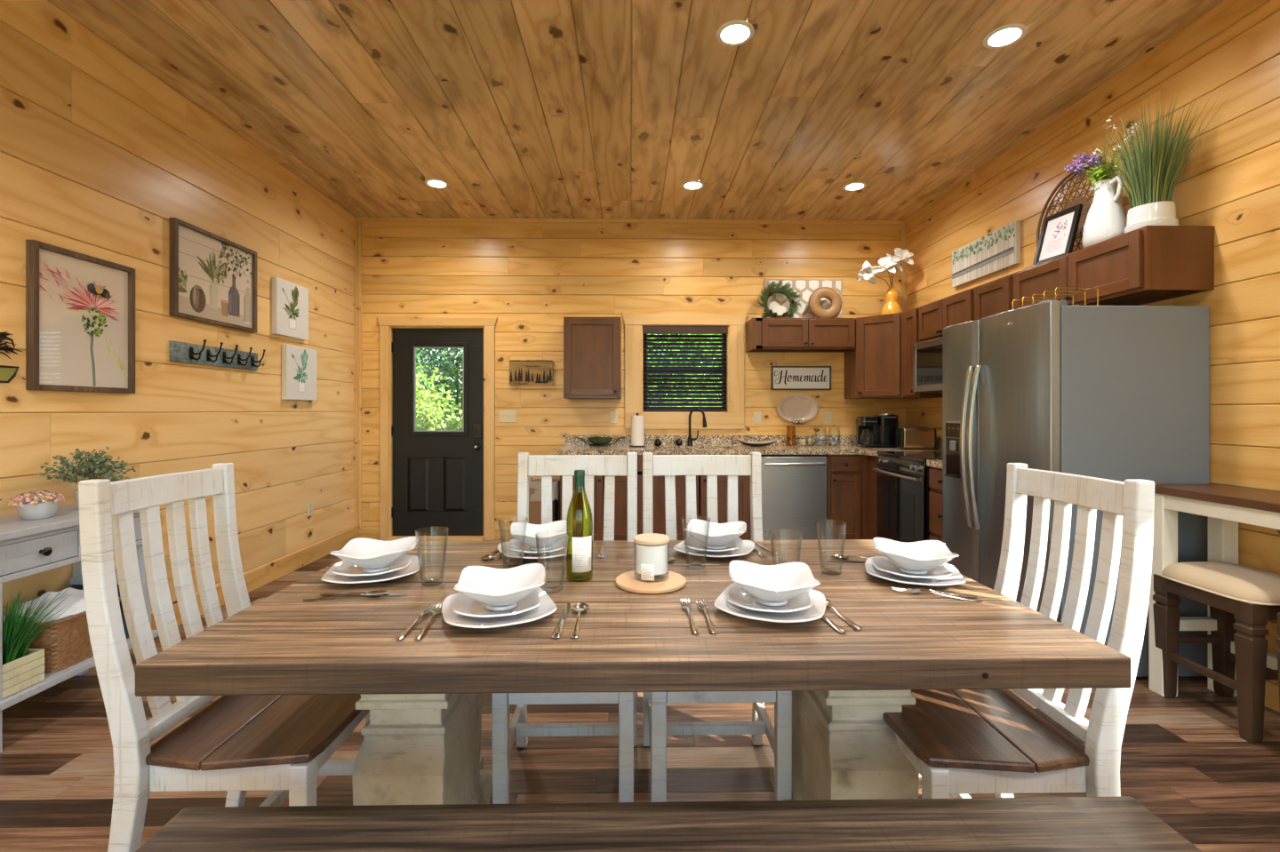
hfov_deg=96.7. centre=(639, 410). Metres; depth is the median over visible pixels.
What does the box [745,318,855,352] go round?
upper cabinet
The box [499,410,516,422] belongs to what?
wall switch
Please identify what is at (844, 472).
base cabinet
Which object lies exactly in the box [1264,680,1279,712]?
baseboard
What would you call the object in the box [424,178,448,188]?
recessed light
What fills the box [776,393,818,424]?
oval platter
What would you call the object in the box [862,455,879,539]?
base cabinet
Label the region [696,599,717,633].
fork
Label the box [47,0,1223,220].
ceiling
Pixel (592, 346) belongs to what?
upper cabinet
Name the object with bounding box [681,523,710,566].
drinking glass
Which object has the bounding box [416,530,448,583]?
drinking glass
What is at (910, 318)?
upper cabinet
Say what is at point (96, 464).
eucalyptus plant
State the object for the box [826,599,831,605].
bowl
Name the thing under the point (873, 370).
upper cabinet
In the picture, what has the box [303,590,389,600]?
spoon
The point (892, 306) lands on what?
vase
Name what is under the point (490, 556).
bowl
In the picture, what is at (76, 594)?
cloth
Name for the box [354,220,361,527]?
trim
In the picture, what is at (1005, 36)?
recessed light
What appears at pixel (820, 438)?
glass canister
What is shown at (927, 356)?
microwave
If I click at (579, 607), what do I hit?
bowl
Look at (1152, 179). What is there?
potted grass
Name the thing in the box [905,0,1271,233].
trim
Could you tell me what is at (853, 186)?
recessed light
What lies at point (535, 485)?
waste bin
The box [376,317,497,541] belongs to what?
door
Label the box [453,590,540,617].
salad plate
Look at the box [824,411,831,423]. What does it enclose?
wall outlet
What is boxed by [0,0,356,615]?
wall
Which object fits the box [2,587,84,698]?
grass
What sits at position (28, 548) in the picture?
console table
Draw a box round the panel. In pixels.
[765,279,842,318]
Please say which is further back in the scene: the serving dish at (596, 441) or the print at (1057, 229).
the serving dish at (596, 441)
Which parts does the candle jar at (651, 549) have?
lid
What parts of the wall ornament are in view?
lantern glass, lantern frame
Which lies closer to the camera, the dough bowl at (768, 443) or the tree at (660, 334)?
the dough bowl at (768, 443)
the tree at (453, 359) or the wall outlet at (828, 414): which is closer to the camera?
the wall outlet at (828, 414)
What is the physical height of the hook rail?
0.144 m
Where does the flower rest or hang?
on the vase
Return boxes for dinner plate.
[320,555,421,583]
[441,587,556,628]
[497,538,572,559]
[672,538,754,558]
[713,583,826,623]
[864,557,966,585]
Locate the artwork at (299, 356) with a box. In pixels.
[291,349,307,392]
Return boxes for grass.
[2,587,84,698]
[1084,88,1236,233]
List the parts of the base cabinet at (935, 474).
drawer, drawer, drawer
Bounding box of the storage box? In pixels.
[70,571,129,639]
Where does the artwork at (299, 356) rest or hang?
attached to the print at (299, 364)
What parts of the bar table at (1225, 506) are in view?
leg, leg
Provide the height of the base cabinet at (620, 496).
0.874 m
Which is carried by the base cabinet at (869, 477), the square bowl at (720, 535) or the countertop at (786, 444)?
the countertop at (786, 444)
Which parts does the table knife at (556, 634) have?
handle, blade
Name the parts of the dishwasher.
handle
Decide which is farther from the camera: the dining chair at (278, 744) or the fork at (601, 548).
the fork at (601, 548)
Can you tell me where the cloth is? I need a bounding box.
[4,587,85,623]
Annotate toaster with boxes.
[895,427,936,448]
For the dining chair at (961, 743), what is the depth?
1.39 m
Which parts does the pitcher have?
handle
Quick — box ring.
[808,287,841,318]
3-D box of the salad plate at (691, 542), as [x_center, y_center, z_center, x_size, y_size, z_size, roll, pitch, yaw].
[0.252,0.464,1.964,0.201,0.025,0.201,0,0,14]
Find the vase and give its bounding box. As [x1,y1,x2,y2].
[881,286,902,314]
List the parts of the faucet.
lever, spout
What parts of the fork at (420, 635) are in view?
handle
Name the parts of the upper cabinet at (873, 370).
door, frame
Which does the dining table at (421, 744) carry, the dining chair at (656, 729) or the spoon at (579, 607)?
the spoon at (579, 607)
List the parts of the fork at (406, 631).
handle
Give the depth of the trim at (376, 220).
5.55 m
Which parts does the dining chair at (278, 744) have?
post, crest rail, rail, post, leg, leg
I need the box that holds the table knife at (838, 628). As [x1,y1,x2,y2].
[821,616,847,633]
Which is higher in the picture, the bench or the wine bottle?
the wine bottle
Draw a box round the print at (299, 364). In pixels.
[281,344,316,400]
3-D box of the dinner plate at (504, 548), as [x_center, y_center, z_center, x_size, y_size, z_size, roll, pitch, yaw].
[-0.343,0.475,1.939,0.257,0.025,0.257,0,0,-30]
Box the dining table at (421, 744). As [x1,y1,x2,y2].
[135,539,1131,806]
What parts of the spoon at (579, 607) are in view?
handle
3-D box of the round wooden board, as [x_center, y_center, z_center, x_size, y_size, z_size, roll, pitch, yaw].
[0.030,0.483,1.611,0.199,0.012,0.199,0,0,-1]
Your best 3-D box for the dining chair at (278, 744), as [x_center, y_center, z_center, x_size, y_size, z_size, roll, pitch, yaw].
[-1.019,0.710,1.517,0.538,1.100,0.467,0,0,-1]
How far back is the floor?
2.01 m
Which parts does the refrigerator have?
freezer door, handle, handle, fridge door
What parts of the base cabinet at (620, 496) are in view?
door, door, drawer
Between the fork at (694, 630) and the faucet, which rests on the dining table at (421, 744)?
the fork at (694, 630)
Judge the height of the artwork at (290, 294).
0.349 m
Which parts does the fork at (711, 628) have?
handle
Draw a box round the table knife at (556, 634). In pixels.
[551,602,570,639]
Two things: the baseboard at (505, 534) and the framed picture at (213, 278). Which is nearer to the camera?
the framed picture at (213, 278)
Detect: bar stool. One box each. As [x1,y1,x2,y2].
[1152,561,1279,743]
[1275,612,1279,705]
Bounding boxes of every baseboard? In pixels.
[3,527,359,710]
[358,528,516,540]
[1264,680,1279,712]
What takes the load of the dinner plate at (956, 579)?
on the dining table at (421, 744)
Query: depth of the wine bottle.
1.64 m
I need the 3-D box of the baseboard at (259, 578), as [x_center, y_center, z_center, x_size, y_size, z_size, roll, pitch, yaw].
[-2.661,1.192,1.139,0.018,0.135,8.770,0,0,-1]
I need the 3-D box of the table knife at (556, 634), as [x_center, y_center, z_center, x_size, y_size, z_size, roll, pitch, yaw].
[-0.181,0.485,1.328,0.018,0.005,0.225,0,0,0]
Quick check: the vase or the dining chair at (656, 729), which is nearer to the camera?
the dining chair at (656, 729)
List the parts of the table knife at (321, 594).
handle, blade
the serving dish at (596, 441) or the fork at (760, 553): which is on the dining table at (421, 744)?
the fork at (760, 553)
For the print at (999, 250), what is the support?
attached to the wall at (1230, 184)
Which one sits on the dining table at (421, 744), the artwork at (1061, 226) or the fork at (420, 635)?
the fork at (420, 635)
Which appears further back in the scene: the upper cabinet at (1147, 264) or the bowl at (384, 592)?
the upper cabinet at (1147, 264)
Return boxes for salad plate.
[331,554,411,576]
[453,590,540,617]
[507,538,569,554]
[682,536,743,552]
[727,583,811,612]
[872,556,952,579]
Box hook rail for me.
[169,339,265,370]
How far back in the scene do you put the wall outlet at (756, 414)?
5.58 m
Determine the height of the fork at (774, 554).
0.010 m
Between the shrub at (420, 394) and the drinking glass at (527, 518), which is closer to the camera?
the drinking glass at (527, 518)
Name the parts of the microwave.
glass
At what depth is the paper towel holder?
5.30 m
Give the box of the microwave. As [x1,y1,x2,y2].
[912,336,942,393]
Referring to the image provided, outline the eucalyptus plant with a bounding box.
[39,447,135,510]
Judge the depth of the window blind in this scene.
5.60 m
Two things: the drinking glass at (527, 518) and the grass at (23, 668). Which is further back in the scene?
the grass at (23, 668)
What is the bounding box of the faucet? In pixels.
[687,408,706,446]
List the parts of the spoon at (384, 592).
handle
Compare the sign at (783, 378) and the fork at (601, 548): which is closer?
the fork at (601, 548)
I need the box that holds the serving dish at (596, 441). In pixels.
[575,436,625,447]
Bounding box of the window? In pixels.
[622,313,747,429]
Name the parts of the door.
lite frame, knob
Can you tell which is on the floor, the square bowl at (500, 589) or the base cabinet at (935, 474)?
the base cabinet at (935, 474)
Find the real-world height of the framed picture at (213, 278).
0.565 m
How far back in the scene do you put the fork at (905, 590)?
1.51 m
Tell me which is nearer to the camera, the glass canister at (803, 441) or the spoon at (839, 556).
the spoon at (839, 556)
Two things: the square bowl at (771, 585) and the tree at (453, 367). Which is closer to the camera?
the square bowl at (771, 585)
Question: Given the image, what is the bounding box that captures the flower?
[856,248,913,287]
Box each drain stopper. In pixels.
[654,438,661,446]
[675,438,682,446]
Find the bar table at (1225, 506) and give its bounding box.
[1148,484,1279,696]
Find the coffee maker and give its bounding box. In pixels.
[856,413,898,447]
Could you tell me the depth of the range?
4.27 m
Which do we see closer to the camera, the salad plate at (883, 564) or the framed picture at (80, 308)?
the salad plate at (883, 564)
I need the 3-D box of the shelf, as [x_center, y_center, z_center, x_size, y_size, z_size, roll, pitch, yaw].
[-2.511,1.081,2.397,0.358,0.027,0.740,0,0,-1]
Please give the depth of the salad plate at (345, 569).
1.67 m
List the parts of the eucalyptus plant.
pot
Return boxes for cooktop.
[877,451,942,463]
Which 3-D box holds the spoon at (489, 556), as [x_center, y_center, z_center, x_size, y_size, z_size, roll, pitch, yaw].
[-0.499,0.483,1.941,0.041,0.011,0.206,0,0,1]
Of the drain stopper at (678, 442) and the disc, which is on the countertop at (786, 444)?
the drain stopper at (678, 442)
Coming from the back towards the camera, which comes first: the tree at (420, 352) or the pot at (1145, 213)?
the tree at (420, 352)
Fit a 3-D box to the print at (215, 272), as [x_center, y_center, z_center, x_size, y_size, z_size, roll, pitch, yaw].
[-2.703,-0.828,3.630,0.013,0.525,0.680,0,0,-1]
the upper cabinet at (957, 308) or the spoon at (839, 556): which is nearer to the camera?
the spoon at (839, 556)
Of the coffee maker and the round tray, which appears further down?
the coffee maker
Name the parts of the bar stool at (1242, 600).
leg, leg, leg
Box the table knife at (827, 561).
[826,560,865,562]
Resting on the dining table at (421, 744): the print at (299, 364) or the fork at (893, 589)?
the fork at (893, 589)
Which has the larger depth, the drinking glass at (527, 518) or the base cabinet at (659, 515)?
the base cabinet at (659, 515)
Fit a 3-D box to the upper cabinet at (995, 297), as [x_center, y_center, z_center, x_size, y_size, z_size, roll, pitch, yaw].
[2.470,-0.486,3.763,0.368,0.748,0.396,0,0,-1]
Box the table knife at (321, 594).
[320,592,406,596]
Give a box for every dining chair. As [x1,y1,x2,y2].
[78,463,369,851]
[491,452,637,804]
[642,452,791,802]
[882,463,1154,799]
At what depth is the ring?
5.40 m
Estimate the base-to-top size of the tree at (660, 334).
6.591 m
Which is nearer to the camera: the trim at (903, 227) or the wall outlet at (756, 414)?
the wall outlet at (756, 414)
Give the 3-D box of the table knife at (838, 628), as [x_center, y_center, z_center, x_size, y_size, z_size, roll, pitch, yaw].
[0.427,0.485,1.355,0.019,0.005,0.225,0,0,-10]
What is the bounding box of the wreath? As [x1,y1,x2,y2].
[757,280,802,318]
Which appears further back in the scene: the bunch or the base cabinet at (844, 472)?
the base cabinet at (844, 472)
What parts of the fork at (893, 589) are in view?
handle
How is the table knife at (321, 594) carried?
on the dining table at (421, 744)
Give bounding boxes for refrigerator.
[942,300,1209,677]
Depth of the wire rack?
2.75 m
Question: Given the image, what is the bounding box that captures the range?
[872,451,942,543]
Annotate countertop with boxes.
[556,434,942,456]
[926,459,942,468]
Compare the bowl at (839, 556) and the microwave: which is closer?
the bowl at (839, 556)
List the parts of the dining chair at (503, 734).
leg, post, crest rail, leg, post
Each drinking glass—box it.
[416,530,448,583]
[498,518,527,566]
[536,534,567,588]
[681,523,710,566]
[769,532,802,565]
[815,521,846,573]
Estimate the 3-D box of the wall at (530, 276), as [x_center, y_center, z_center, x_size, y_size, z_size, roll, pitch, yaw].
[-0.062,-0.305,5.635,5.630,3.130,0.130,0,0,-1]
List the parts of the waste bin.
panel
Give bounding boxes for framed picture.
[25,240,136,393]
[169,217,257,332]
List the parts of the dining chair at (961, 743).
leg, post, rail, crest rail, post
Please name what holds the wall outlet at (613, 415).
attached to the wall at (530, 276)
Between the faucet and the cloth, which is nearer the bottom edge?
the cloth
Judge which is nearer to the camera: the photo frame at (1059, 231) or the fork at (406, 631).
the fork at (406, 631)
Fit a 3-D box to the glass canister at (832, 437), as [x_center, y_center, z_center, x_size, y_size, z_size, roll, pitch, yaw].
[1.861,0.238,5.453,0.104,0.206,0.104,0,0,-1]
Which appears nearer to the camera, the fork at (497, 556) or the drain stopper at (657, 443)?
the fork at (497, 556)
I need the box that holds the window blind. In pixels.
[642,326,727,412]
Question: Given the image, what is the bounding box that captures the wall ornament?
[0,331,22,383]
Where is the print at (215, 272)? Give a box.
[178,224,252,318]
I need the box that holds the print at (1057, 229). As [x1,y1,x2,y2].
[1039,211,1074,261]
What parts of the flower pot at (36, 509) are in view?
pot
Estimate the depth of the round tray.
3.44 m
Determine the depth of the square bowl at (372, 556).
1.71 m
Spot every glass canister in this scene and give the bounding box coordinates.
[799,439,806,445]
[816,426,825,446]
[829,426,839,445]
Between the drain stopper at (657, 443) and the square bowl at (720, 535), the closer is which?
the square bowl at (720, 535)
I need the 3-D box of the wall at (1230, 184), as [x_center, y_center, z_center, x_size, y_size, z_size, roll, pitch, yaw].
[2.764,-0.305,1.233,0.130,3.130,8.770,0,0,-1]
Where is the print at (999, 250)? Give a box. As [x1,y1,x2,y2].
[952,220,1020,287]
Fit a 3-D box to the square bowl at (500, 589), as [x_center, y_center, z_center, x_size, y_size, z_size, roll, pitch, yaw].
[-0.334,0.433,1.373,0.207,0.073,0.207,0,0,-10]
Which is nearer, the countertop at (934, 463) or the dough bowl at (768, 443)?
the countertop at (934, 463)
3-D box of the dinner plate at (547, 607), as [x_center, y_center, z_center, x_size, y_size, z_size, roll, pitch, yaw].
[-0.339,0.475,1.366,0.257,0.025,0.257,0,0,-23]
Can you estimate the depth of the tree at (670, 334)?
10.43 m
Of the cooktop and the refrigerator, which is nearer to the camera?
the refrigerator
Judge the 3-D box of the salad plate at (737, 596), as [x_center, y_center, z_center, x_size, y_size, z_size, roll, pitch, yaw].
[0.317,0.464,1.402,0.201,0.025,0.201,0,0,13]
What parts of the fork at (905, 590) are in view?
handle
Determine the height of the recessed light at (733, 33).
0.008 m
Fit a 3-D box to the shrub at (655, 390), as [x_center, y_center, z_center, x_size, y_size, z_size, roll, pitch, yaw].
[0.873,0.726,8.458,2.259,2.075,2.299,0,0,-1]
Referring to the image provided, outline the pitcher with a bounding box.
[1081,175,1127,248]
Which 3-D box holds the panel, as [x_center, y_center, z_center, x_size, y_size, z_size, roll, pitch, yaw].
[1.605,-1.073,5.567,0.760,0.425,0.038,0,0,-1]
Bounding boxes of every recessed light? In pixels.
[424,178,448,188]
[681,180,703,190]
[716,20,754,46]
[842,181,866,191]
[983,23,1027,48]
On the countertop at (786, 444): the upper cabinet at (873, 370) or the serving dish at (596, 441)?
the serving dish at (596, 441)
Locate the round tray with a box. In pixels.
[1036,164,1111,251]
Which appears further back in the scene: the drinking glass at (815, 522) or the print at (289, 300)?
the print at (289, 300)
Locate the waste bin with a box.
[528,479,559,524]
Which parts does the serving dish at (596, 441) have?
dish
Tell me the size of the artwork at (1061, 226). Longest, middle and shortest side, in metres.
0.170 x 0.114 x 0.001 m
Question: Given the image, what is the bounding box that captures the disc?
[772,305,787,315]
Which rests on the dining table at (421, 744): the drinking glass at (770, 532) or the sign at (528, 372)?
the drinking glass at (770, 532)
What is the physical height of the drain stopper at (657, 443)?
0.078 m
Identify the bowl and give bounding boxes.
[329,536,418,572]
[364,590,389,596]
[453,563,544,610]
[480,554,494,559]
[510,520,572,551]
[572,602,589,611]
[683,519,746,549]
[728,560,820,606]
[736,438,777,447]
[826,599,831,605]
[831,554,849,559]
[872,537,959,575]
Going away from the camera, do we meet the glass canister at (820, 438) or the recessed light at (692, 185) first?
the recessed light at (692, 185)
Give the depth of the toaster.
4.91 m
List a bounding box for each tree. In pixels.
[416,348,461,399]
[418,348,462,430]
[430,348,462,428]
[648,334,721,407]
[650,334,720,407]
[654,334,721,407]
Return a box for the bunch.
[1064,115,1142,193]
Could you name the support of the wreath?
on the upper cabinet at (772, 335)
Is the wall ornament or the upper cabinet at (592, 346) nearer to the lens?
the wall ornament
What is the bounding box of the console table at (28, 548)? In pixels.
[0,504,158,753]
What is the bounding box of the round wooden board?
[615,570,686,594]
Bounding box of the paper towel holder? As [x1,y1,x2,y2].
[629,413,646,447]
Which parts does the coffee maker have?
tower lid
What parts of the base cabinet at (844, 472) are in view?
drawer, door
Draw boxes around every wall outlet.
[307,500,312,516]
[609,411,617,423]
[753,411,760,423]
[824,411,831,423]
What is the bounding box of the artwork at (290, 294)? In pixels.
[281,286,299,329]
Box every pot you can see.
[8,489,65,519]
[1124,201,1178,233]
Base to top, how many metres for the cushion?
0.080 m
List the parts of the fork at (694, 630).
handle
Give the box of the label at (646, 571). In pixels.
[641,566,652,578]
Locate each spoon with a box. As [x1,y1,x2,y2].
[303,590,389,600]
[480,548,497,559]
[569,602,589,638]
[668,556,674,561]
[826,599,862,630]
[831,554,870,559]
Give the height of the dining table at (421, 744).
0.770 m
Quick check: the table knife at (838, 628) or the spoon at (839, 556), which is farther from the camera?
the spoon at (839, 556)
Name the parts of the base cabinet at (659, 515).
door, door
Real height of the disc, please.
0.158 m
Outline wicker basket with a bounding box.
[22,596,120,674]
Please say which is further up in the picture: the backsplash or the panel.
the panel
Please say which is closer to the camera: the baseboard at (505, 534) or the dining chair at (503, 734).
the dining chair at (503, 734)
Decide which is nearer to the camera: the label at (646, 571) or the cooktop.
the label at (646, 571)
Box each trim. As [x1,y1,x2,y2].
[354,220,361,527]
[356,217,905,224]
[901,224,906,312]
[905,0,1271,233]
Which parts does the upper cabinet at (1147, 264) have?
door, knob, frame, door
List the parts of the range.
handle, control panel, oven door, control knob, control knob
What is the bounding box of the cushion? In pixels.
[1161,561,1279,604]
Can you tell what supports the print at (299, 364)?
attached to the wall at (99, 154)
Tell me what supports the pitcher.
on the upper cabinet at (1147, 264)
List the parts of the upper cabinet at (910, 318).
door, frame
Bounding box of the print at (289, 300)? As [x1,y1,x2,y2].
[271,277,308,340]
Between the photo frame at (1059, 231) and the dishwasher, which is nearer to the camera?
the photo frame at (1059, 231)
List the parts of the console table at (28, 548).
leg, drawer, knob, leg, drawer, leg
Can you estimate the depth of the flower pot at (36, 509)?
2.33 m
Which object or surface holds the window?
in the wall at (530, 276)
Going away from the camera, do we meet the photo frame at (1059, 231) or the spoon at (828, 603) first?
the spoon at (828, 603)
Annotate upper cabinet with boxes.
[563,317,621,399]
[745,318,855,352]
[844,312,920,399]
[903,306,942,398]
[918,287,975,342]
[974,273,1014,320]
[1013,225,1214,310]
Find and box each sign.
[508,360,553,385]
[771,366,831,390]
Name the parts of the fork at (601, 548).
handle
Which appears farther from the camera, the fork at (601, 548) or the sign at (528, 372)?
the sign at (528, 372)
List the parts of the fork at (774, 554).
handle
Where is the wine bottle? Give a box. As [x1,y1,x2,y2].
[566,470,592,582]
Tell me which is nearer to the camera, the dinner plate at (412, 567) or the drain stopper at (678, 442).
the dinner plate at (412, 567)
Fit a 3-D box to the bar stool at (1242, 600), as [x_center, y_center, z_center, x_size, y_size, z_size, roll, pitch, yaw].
[2.455,0.955,2.343,0.345,0.610,0.435,0,0,-1]
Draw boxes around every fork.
[394,602,439,640]
[413,602,441,640]
[488,552,500,560]
[598,545,605,559]
[680,598,699,634]
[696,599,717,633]
[753,547,769,558]
[757,544,785,558]
[890,587,983,601]
[891,586,976,598]
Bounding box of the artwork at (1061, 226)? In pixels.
[1046,220,1067,252]
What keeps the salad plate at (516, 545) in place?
on the dinner plate at (504, 548)
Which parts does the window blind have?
ladder cord, rail, pull cord, ladder cord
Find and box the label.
[575,540,591,567]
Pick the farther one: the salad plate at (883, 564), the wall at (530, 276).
the wall at (530, 276)
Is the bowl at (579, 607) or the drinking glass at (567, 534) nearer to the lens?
the bowl at (579, 607)
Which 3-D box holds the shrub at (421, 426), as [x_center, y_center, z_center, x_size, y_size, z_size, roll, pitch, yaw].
[-2.980,0.802,8.313,1.837,1.924,1.707,0,0,33]
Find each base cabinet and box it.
[560,455,642,540]
[652,455,751,540]
[825,455,862,539]
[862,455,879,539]
[928,466,942,542]
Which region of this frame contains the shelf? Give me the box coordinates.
[0,630,158,711]
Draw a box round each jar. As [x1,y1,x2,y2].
[633,533,669,580]
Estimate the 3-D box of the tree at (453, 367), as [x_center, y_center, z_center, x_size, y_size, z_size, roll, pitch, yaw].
[-2.743,-0.845,12.123,4.009,5.216,4.152,0,0,-22]
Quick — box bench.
[135,796,1202,851]
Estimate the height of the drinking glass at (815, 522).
0.153 m
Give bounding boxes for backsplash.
[564,434,942,449]
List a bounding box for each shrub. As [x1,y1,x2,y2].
[416,362,458,430]
[416,400,462,430]
[648,390,721,407]
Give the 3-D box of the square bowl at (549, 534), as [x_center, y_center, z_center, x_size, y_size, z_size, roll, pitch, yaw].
[-0.339,0.433,1.946,0.207,0.073,0.207,0,0,-12]
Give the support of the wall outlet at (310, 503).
attached to the wall at (99, 154)
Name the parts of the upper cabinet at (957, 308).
door, door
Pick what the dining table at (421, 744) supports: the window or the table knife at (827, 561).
the table knife at (827, 561)
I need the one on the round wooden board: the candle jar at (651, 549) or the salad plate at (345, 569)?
the candle jar at (651, 549)
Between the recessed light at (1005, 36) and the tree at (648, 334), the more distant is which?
the tree at (648, 334)
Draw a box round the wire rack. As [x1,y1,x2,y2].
[1012,287,1100,310]
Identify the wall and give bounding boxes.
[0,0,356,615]
[359,221,905,528]
[905,0,1279,684]
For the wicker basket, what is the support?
on the console table at (28, 548)
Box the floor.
[0,540,1279,851]
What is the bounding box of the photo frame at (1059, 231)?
[1032,203,1083,266]
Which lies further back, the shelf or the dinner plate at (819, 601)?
the shelf
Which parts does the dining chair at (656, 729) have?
post, leg, crest rail, post, leg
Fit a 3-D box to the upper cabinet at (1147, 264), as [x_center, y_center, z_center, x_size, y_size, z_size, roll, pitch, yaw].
[2.481,-0.711,3.103,0.368,0.298,0.916,0,0,-1]
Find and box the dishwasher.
[760,455,827,540]
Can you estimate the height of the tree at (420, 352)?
5.559 m
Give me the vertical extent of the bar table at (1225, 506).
0.925 m
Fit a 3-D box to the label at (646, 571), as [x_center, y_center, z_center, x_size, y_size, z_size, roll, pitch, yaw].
[0.020,0.449,1.576,0.030,0.035,0.002,0,0,15]
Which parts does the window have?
sash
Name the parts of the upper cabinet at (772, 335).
door, door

